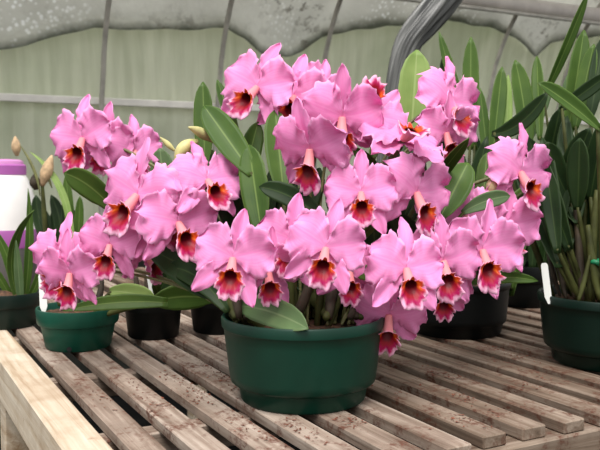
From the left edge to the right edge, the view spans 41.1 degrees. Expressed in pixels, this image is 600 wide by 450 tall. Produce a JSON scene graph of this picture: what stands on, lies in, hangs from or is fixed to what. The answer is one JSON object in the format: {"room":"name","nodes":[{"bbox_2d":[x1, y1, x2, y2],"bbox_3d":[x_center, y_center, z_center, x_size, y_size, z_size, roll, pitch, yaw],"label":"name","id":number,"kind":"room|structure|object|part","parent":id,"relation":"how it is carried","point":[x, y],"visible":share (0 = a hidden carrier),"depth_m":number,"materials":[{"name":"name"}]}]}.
{"room":"greenhouse","nodes":[
{"label":"greenhouse","id":0,"kind":"room"},
{"bbox_2d":[7,255,527,377],"bbox_3d":[0.409,0.466,4.966,7.800,0.740,0.060,-2,4,-28],"label":"wall","id":1,"kind":"structure","parent":0,"point":[72,358],"depth_m":4.13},
{"bbox_2d":[0,390,545,449],"bbox_3d":[1.000,0.944,3.318,14.000,0.001,11.500,0,4,0],"label":"floor","id":2,"kind":"structure","parent":0,"point":[124,405],"depth_m":3.89,"materials":[{"name":"black concrete"}]},
{"bbox_2d":[0,267,599,449],"bbox_3d":[0.118,0.613,2.246,1.876,0.800,2.198,-2,4,-28],"label":"slatted bench","id":3,"kind":"object","parent":2,"relation":"on","point":[37,410],"visible":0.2,"depth_m":1.29,"materials":[{"name":"brown wood"}]},
{"bbox_3d":[-0.571,0.694,1.627,0.052,0.718,0.060,-2,4,-28],"label":"leg","id":4,"kind":"part","parent":3,"relation":"part of","materials":[{"name":"beige wood"}]},
{"bbox_2d":[0,159,37,286],"bbox_3d":[-0.926,-0.007,2.525,0.204,0.401,0.204,0,4,0],"label":"jug","id":5,"kind":"object","parent":3,"relation":"on","point":[14,182],"visible":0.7,"depth_m":2.46,"materials":[{"name":"white plastic"}]},
{"bbox_3d":[-0.926,-0.186,2.513,0.112,0.043,0.112,0,4,0],"label":"lid","id":6,"kind":"part","parent":5,"relation":"part of","materials":[{"name":"plastic"}]},
{"bbox_2d":[0,190,39,329],"bbox_3d":[-0.677,0.074,1.869,0.169,0.322,0.156,0,4,0],"label":"potted orchid","id":7,"kind":"object","parent":3,"relation":"on","point":[19,301],"visible":0.88,"depth_m":1.84,"materials":[{"name":"green plant"}]},
{"bbox_3d":[-0.684,0.195,1.877,0.156,0.080,0.156,0,4,0],"label":"pot","id":8,"kind":"part","parent":7,"relation":"part of","materials":[{"name":"green plastic"}]},
{"bbox_2d":[11,136,83,241],"bbox_3d":[-0.743,-0.032,2.403,0.208,0.465,0.150,0,4,0],"label":"potted orchid","id":9,"kind":"object","parent":3,"relation":"on","point":[42,220],"visible":0.34,"depth_m":2.38,"materials":[{"name":"green plant"}]},
{"bbox_3d":[-0.800,-0.168,2.354,0.069,0.165,0.009,0,4,0],"label":"flower stem","id":10,"kind":"part","parent":9,"relation":"part of","materials":[{"name":"green plant"}]},
{"bbox_3d":[-0.681,0.282,1.792,0.059,0.082,2.198,-2,4,-28],"label":"rail","id":11,"kind":"part","parent":3,"relation":"part of","materials":[{"name":"beige wood"}]},
{"bbox_2d":[35,280,167,351],"bbox_3d":[-0.412,0.183,1.596,0.168,0.140,0.310,-3,5,-40],"label":"potted orchid","id":12,"kind":"object","parent":3,"relation":"on","point":[90,327],"visible":0.75,"depth_m":1.58,"materials":[{"name":"green plastic"}]},
{"bbox_2d":[38,274,46,311],"bbox_3d":[-0.520,0.138,1.617,0.019,0.082,0.011,0,4,0],"label":"plant tag","id":13,"kind":"object","parent":12,"relation":"on","point":[43,302],"visible":0.42,"depth_m":1.62,"materials":[{"name":"white plastic"}]},
{"bbox_3d":[-0.458,0.209,1.652,0.168,0.082,0.168,0,4,0],"label":"pot","id":14,"kind":"part","parent":12,"relation":"part of","materials":[{"name":"green plastic"}]},
{"bbox_2d":[125,273,210,339],"bbox_3d":[-0.289,0.165,1.696,0.132,0.163,0.265,-2,4,-29],"label":"potted orchid","id":15,"kind":"object","parent":3,"relation":"on","point":[159,323],"visible":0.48,"depth_m":1.70,"materials":[{"name":"black plastic"}]},
{"bbox_2d":[145,267,152,292],"bbox_3d":[-0.318,0.126,1.717,0.027,0.086,0.011,0,4,0],"label":"plant tag","id":16,"kind":"object","parent":15,"relation":"on","point":[148,280],"visible":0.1,"depth_m":1.72,"materials":[{"name":"white plastic"}]},
{"bbox_3d":[-0.322,0.195,1.756,0.132,0.095,0.132,0,4,0],"label":"pot","id":17,"kind":"part","parent":15,"relation":"part of","materials":[{"name":"black plastic"}]},
{"bbox_3d":[-0.400,0.587,3.102,0.060,0.740,0.060,-2,4,-28],"label":"leg","id":18,"kind":"part","parent":3,"relation":"part of","materials":[{"name":"brown wood"}]},
{"bbox_2d":[191,303,223,334],"bbox_3d":[-0.178,0.145,1.813,0.213,0.189,0.140,0,4,0],"label":"potted orchid","id":19,"kind":"object","parent":3,"relation":"on","point":[206,319],"visible":0.06,"depth_m":1.76,"materials":[{"name":"black plastic"}]},
{"bbox_2d":[28,42,551,414],"bbox_3d":[-0.003,-0.030,1.347,0.953,0.599,0.507,0,4,0],"label":"potted orchid","id":20,"kind":"object","parent":3,"relation":"on","point":[310,299],"visible":1,"depth_m":1.29,"materials":[{"name":"pink plant"}]},
{"bbox_3d":[-0.248,0.103,1.367,0.356,0.062,0.104,5,11,19],"label":"flower","id":21,"kind":"part","parent":20,"relation":"part of","materials":[{"name":"plant"}]},
{"bbox_3d":[-0.237,0.114,1.359,0.314,0.076,0.068,1,4,16],"label":"flower","id":22,"kind":"part","parent":20,"relation":"part of","materials":[{"name":"plant"}]},
{"bbox_3d":[-0.235,-0.006,1.390,0.312,0.344,0.161,-7,5,20],"label":"flower","id":23,"kind":"part","parent":20,"relation":"part of","materials":[{"name":"pink plant"}]},
{"bbox_3d":[-0.005,-0.041,1.379,0.015,0.379,0.188,0,4,-3],"label":"flower","id":24,"kind":"part","parent":20,"relation":"part of","materials":[{"name":"plant"}]},
{"bbox_3d":[0.005,0.208,1.273,0.259,0.133,0.259,0,4,0],"label":"pot","id":25,"kind":"part","parent":20,"relation":"part of","materials":[{"name":"green plastic"}]},
{"bbox_3d":[0.020,-0.045,1.369,0.022,0.388,0.254,0,4,4],"label":"flower","id":26,"kind":"part","parent":20,"relation":"part of","materials":[{"name":"green plant"}]},
{"bbox_3d":[0.037,-0.017,1.343,0.062,0.336,0.067,-1,4,-21],"label":"flower","id":27,"kind":"part","parent":20,"relation":"part of","materials":[{"name":"plant"}]},
{"bbox_3d":[0.141,0.099,1.307,0.173,0.094,0.096,-5,8,-7],"label":"flower","id":28,"kind":"part","parent":20,"relation":"part of","materials":[{"name":"green plant"}]},
{"bbox_3d":[0.150,-0.033,1.379,0.175,0.421,0.080,15,-10,-37],"label":"flower","id":29,"kind":"part","parent":20,"relation":"part of","materials":[{"name":"pink plant"}]},
{"bbox_3d":[0.108,0.004,1.336,0.128,0.295,0.064,0,4,-2],"label":"flower","id":30,"kind":"part","parent":20,"relation":"part of","materials":[{"name":"pink plant"}]},
{"bbox_3d":[0.230,0.027,1.391,0.327,0.244,0.080,-2,4,-25],"label":"flower","id":31,"kind":"part","parent":20,"relation":"part of","materials":[{"name":"pink plant"}]},
{"bbox_2d":[92,343,564,446],"bbox_3d":[0.096,0.269,1.329,0.897,0.004,0.512,-1,4,-14],"label":"crumbs","id":32,"kind":"object","parent":3,"relation":"on","point":[350,420],"visible":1,"depth_m":1.29,"materials":[{"name":"brown soil"}]},
{"bbox_2d":[369,32,525,339],"bbox_3d":[0.403,-0.117,1.864,0.395,0.704,0.335,-2,4,-25],"label":"potted orchid","id":33,"kind":"object","parent":3,"relation":"on","point":[484,316],"visible":0.17,"depth_m":1.78,"materials":[{"name":"green plant"}]},
{"bbox_3d":[0.354,0.181,1.806,0.238,0.118,0.238,0,4,0],"label":"pot","id":34,"kind":"part","parent":33,"relation":"part of","materials":[{"name":"black plastic"}]},
{"bbox_2d":[475,135,557,307],"bbox_3d":[0.634,-0.024,2.217,0.210,0.472,0.276,3,5,40],"label":"potted orchid","id":35,"kind":"object","parent":3,"relation":"on","point":[525,295],"visible":0.14,"depth_m":2.11,"materials":[{"name":"black plastic"}]},
{"bbox_3d":[0.616,0.161,2.175,0.170,0.110,0.170,0,4,0],"label":"pot","id":36,"kind":"part","parent":35,"relation":"part of","materials":[{"name":"black plastic"}]},
{"bbox_2d":[492,0,599,371],"bbox_3d":[0.554,-0.101,1.525,0.357,0.716,0.385,0,4,0],"label":"potted orchid","id":37,"kind":"object","parent":3,"relation":"on","point":[569,228],"visible":0.87,"depth_m":1.49,"materials":[{"name":"green plant"}]},
{"bbox_2d":[541,263,551,303],"bbox_3d":[0.454,0.108,1.475,0.018,0.075,0.011,0,4,0],"label":"plant tag","id":38,"kind":"object","parent":37,"relation":"in","point":[544,267],"visible":1,"depth_m":1.48,"materials":[{"name":"white plastic"}]},
{"bbox_3d":[0.589,0.194,1.516,0.270,0.130,0.270,0,4,0],"label":"pot","id":39,"kind":"part","parent":37,"relation":"part of","materials":[{"name":"green plastic"}]},
{"bbox_3d":[-1.275,-0.539,3.246,0.695,2.969,1.261,0,4,0],"label":"trim","id":40,"kind":"structure","parent":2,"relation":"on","visible":0},
{"bbox_2d":[0,0,599,56],"bbox_3d":[1.142,-1.480,4.429,6.500,1.320,1.427,-2,4,-28],"label":"sheet","id":41,"kind":"object","parent":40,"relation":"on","point":[296,24],"visible":0.78,"depth_m":4.39,"materials":[{"name":"grey plastic"}]},
{"bbox_2d":[377,0,462,163],"bbox_3d":[0.440,-0.549,2.818,0.392,0.941,0.100,-2,4,-23],"label":"plastic film","id":42,"kind":"object","parent":41,"relation":"hanging from","point":[429,16],"visible":0.44,"depth_m":2.79,"materials":[{"name":"grey plastic"}]},
{"bbox_2d":[0,20,599,224],"bbox_3d":[0.467,-0.331,4.807,7.800,2.351,0.443,-2,4,-28],"label":"wall","id":43,"kind":"structure","parent":0,"point":[157,64],"depth_m":4.33,"materials":[{"name":"grey plastic"}]},
{"bbox_2d":[98,0,111,215],"bbox_3d":[-0.711,-0.559,3.551,0.027,2.969,1.428,-2,4,-28],"label":"trim","id":44,"kind":"structure","parent":43,"relation":"attached to","point":[108,2],"depth_m":4.05,"materials":[{"name":"metal"}]},
{"bbox_2d":[212,0,233,152],"bbox_3d":[-0.146,-0.579,3.855,0.027,2.969,1.428,-2,4,-28],"label":"trim","id":45,"kind":"structure","parent":43,"relation":"attached to","point":[231,2],"depth_m":4.33,"materials":[{"name":"metal"}]},
{"bbox_2d":[0,93,599,124],"bbox_3d":[0.387,-0.693,4.933,7.800,0.038,0.028,-2,4,-28],"label":"trim","id":46,"kind":"structure","parent":43,"relation":"attached to","point":[8,97],"depth_m":4.17,"materials":[{"name":"grey metal"}]},
{"bbox_2d":[315,0,342,168],"bbox_3d":[0.419,-0.599,4.160,0.027,2.969,1.428,-2,4,-28],"label":"trim","id":47,"kind":"structure","parent":43,"relation":"attached to","point":[339,2],"depth_m":4.56,"materials":[{"name":"metal"}]},
{"bbox_2d":[398,0,599,25],"bbox_3d":[0.578,-1.332,4.537,7.800,0.100,0.100,-2,4,-28],"label":"trim","id":48,"kind":"structure","parent":43,"relation":"attached to","point":[529,6],"depth_m":4.98,"materials":[{"name":"grey metal"}]},
{"bbox_2d":[486,15,517,110],"bbox_3d":[1.549,-0.638,4.768,0.027,2.969,1.428,-2,4,-28],"label":"trim","id":49,"kind":"structure","parent":43,"relation":"attached to","point":[514,18],"depth_m":5.21,"materials":[{"name":"metal"}]},
{"bbox_2d":[556,2,599,109],"bbox_3d":[2.114,-0.658,5.072,0.027,2.969,1.428,-2,4,-28],"label":"trim","id":50,"kind":"structure","parent":43,"relation":"attached to","point":[586,27],"depth_m":5.52,"materials":[{"name":"metal"}]}
]}

